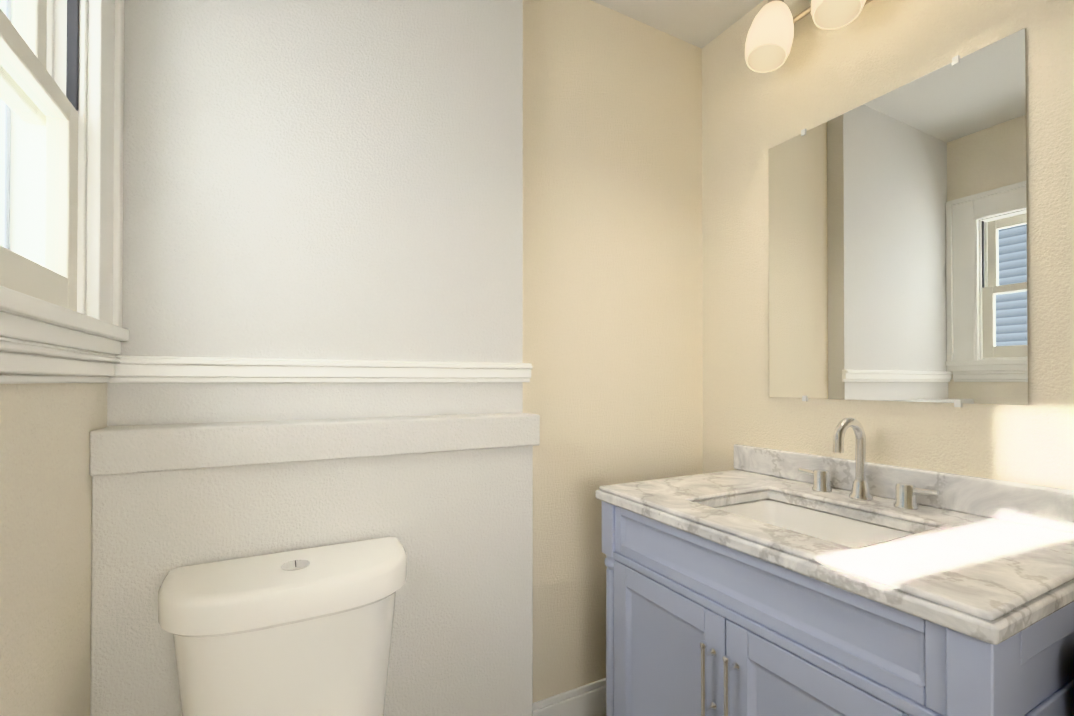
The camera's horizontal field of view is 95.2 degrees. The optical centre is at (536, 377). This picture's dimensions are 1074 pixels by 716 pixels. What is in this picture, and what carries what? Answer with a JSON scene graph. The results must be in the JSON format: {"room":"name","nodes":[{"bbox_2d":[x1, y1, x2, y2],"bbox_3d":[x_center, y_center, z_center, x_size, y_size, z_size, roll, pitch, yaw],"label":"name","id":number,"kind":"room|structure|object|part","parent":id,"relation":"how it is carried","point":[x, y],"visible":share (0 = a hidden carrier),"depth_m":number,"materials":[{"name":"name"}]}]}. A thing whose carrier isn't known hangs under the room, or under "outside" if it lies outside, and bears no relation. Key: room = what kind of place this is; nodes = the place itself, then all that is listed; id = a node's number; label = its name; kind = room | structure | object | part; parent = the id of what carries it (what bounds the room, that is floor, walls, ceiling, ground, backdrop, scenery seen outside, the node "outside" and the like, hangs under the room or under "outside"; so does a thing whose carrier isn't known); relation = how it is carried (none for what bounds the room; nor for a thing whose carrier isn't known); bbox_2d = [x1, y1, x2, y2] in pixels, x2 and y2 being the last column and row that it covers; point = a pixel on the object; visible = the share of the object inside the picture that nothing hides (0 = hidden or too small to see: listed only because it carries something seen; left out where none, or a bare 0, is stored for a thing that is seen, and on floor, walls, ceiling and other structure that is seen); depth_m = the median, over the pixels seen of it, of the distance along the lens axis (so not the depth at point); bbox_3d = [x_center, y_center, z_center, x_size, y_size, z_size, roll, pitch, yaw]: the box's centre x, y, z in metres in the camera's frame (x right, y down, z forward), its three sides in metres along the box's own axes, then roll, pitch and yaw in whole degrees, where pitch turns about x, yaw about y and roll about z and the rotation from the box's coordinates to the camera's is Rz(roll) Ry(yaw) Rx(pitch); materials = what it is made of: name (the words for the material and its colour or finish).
{"room":"bathroom","nodes":[
{"label":"bathroom","id":0,"kind":"room"},
{"bbox_2d":[0,383,106,715],"bbox_3d":[-0.372,-0.035,-0.095,0.150,2.430,2.780,0,-1,-28],"label":"wall","id":1,"kind":"structure","parent":0,"point":[45,554],"depth_m":0.72,"materials":[{"name":"beige paint"}]},
{"bbox_2d":[0,0,128,354],"bbox_3d":[-0.674,-0.489,0.516,0.184,0.882,0.976,0,-1,-28],"label":"window","id":2,"kind":"structure","parent":1,"relation":"in","point":[85,54],"depth_m":0.82,"materials":[{"name":"white wood"}]},
{"bbox_3d":[-0.684,-0.611,0.525,0.030,0.368,0.680,0,-1,-28],"label":"window sash","id":3,"kind":"part","parent":2,"relation":"part of","materials":[{"name":"white wood"}]},
{"bbox_3d":[-0.648,-0.287,0.541,0.030,0.350,0.680,0,-1,-28],"label":"window sash","id":4,"kind":"part","parent":2,"relation":"part of","materials":[{"name":"white wood"}]},
{"bbox_2d":[0,337,131,383],"bbox_3d":[-0.277,-0.025,-0.086,0.026,0.054,2.408,0,-1,-28],"label":"trim","id":5,"kind":"structure","parent":1,"relation":"attached to","point":[23,362],"depth_m":0.70,"materials":[{"name":"white wood"}]},
{"bbox_2d":[89,412,539,715],"bbox_3d":[-0.424,0.644,1.139,0.917,1.092,0.117,0,-1,-28],"label":"half wall ledge","id":6,"kind":"object","parent":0,"point":[446,501],"visible":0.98,"depth_m":1.09,"materials":[{"name":"white paint"}]},
{"bbox_2d":[107,0,522,426],"bbox_3d":[-0.466,-0.025,1.223,0.917,2.430,0.082,0,-1,-28],"label":"wall","id":7,"kind":"structure","parent":0,"point":[326,179],"depth_m":1.16,"materials":[{"name":"white paint"}]},
{"bbox_2d":[128,356,532,382],"bbox_3d":[-0.417,-0.015,1.185,0.907,0.054,0.030,0,-1,-28],"label":"trim","id":8,"kind":"structure","parent":7,"relation":"attached to","point":[145,369],"depth_m":1.13,"materials":[{"name":"white wood"}]},
{"bbox_2d":[523,0,702,702],"bbox_3d":[-0.168,-0.022,1.500,2.002,2.430,0.150,0,-1,-28],"label":"wall","id":9,"kind":"structure","parent":0,"point":[612,249],"depth_m":1.61,"materials":[{"name":"beige paint"}]},
{"bbox_2d":[533,678,605,715],"bbox_3d":[0.268,1.091,1.626,0.763,0.205,0.020,0,-1,-28],"label":"baseboard","id":10,"kind":"structure","parent":9,"relation":"attached to","point":[589,699],"depth_m":1.53,"materials":[{"name":"white wood"}]},
{"bbox_2d":[591,0,762,48],"bbox_3d":[0.447,-1.296,0.348,2.002,0.100,2.780,0,-1,-28],"label":"ceiling","id":11,"kind":"structure","parent":0,"point":[701,24],"depth_m":1.67,"materials":[{"name":"paint"}]},
{"bbox_2d":[702,0,1073,489],"bbox_3d":[1.265,-0.028,0.771,0.150,2.430,2.780,0,-1,-28],"label":"wall","id":12,"kind":"structure","parent":0,"point":[874,49],"depth_m":1.31,"materials":[{"name":"beige paint"}]},
{"bbox_2d":[745,0,871,72],"bbox_3d":[0.801,-1.009,1.252,0.226,0.218,0.576,0,-1,-28],"label":"sconce","id":13,"kind":"object","parent":12,"relation":"attached to","point":[769,40],"visible":1,"depth_m":1.35,"materials":[{"name":"white glass"}]},
{"bbox_2d":[768,28,1028,406],"bbox_3d":[0.892,-0.339,1.309,0.008,0.818,0.615,0,-1,-28],"label":"mirror","id":14,"kind":"object","parent":12,"relation":"attached to","point":[898,244],"visible":1,"depth_m":1.22,"materials":[{"name":"silver mirror"}]},
{"bbox_3d":[0.447,1.233,0.328,2.002,0.100,2.780,0,-1,-28],"label":"floor","id":15,"kind":"structure","parent":0,"visible":0},
{"bbox_2d":[158,537,406,715],"bbox_3d":[-0.331,0.771,0.687,0.438,0.830,0.770,0,-1,-28],"label":"toilet","id":16,"kind":"object","parent":15,"relation":"on","point":[305,632],"visible":1,"depth_m":0.88,"materials":[{"name":"white ceramic"}]},
{"bbox_2d":[596,418,1073,715],"bbox_3d":[0.630,0.645,1.151,0.610,1.089,0.895,0,-1,-28],"label":"bathroom vanity","id":17,"kind":"object","parent":15,"relation":"on","point":[759,581],"visible":1,"depth_m":0.97,"materials":[{"name":"painted wood"},{"name":"marble"},{"name":"brushed nickel"}]},
{"bbox_3d":[0.377,0.647,1.017,0.038,0.176,0.077,0,0,-28],"label":"handle","id":18,"kind":"part","parent":17,"relation":"part of","materials":[{"name":"silver metal"}]},
{"bbox_2d":[596,444,1073,644],"bbox_3d":[0.637,0.286,1.158,0.592,0.123,0.895,0,0,-28],"label":"countertop","id":19,"kind":"structure","parent":17,"relation":"on","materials":[{"name":"stone"}]},
{"bbox_2d":[716,499,911,548],"bbox_3d":[0.619,0.427,1.144,0.350,0.157,0.450,0,0,-28],"label":"sink basin","id":20,"kind":"object","parent":19,"relation":"in","point":[842,528],"depth_m":1.27,"materials":[{"name":"white ceramic"}]},
{"bbox_2d":[798,418,938,509],"bbox_3d":[0.796,0.206,1.242,0.134,0.209,0.335,0,0,-28],"label":"faucet","id":21,"kind":"object","parent":19,"relation":"on","point":[860,498],"depth_m":1.24,"materials":[{"name":"silver metal"}]}
]}

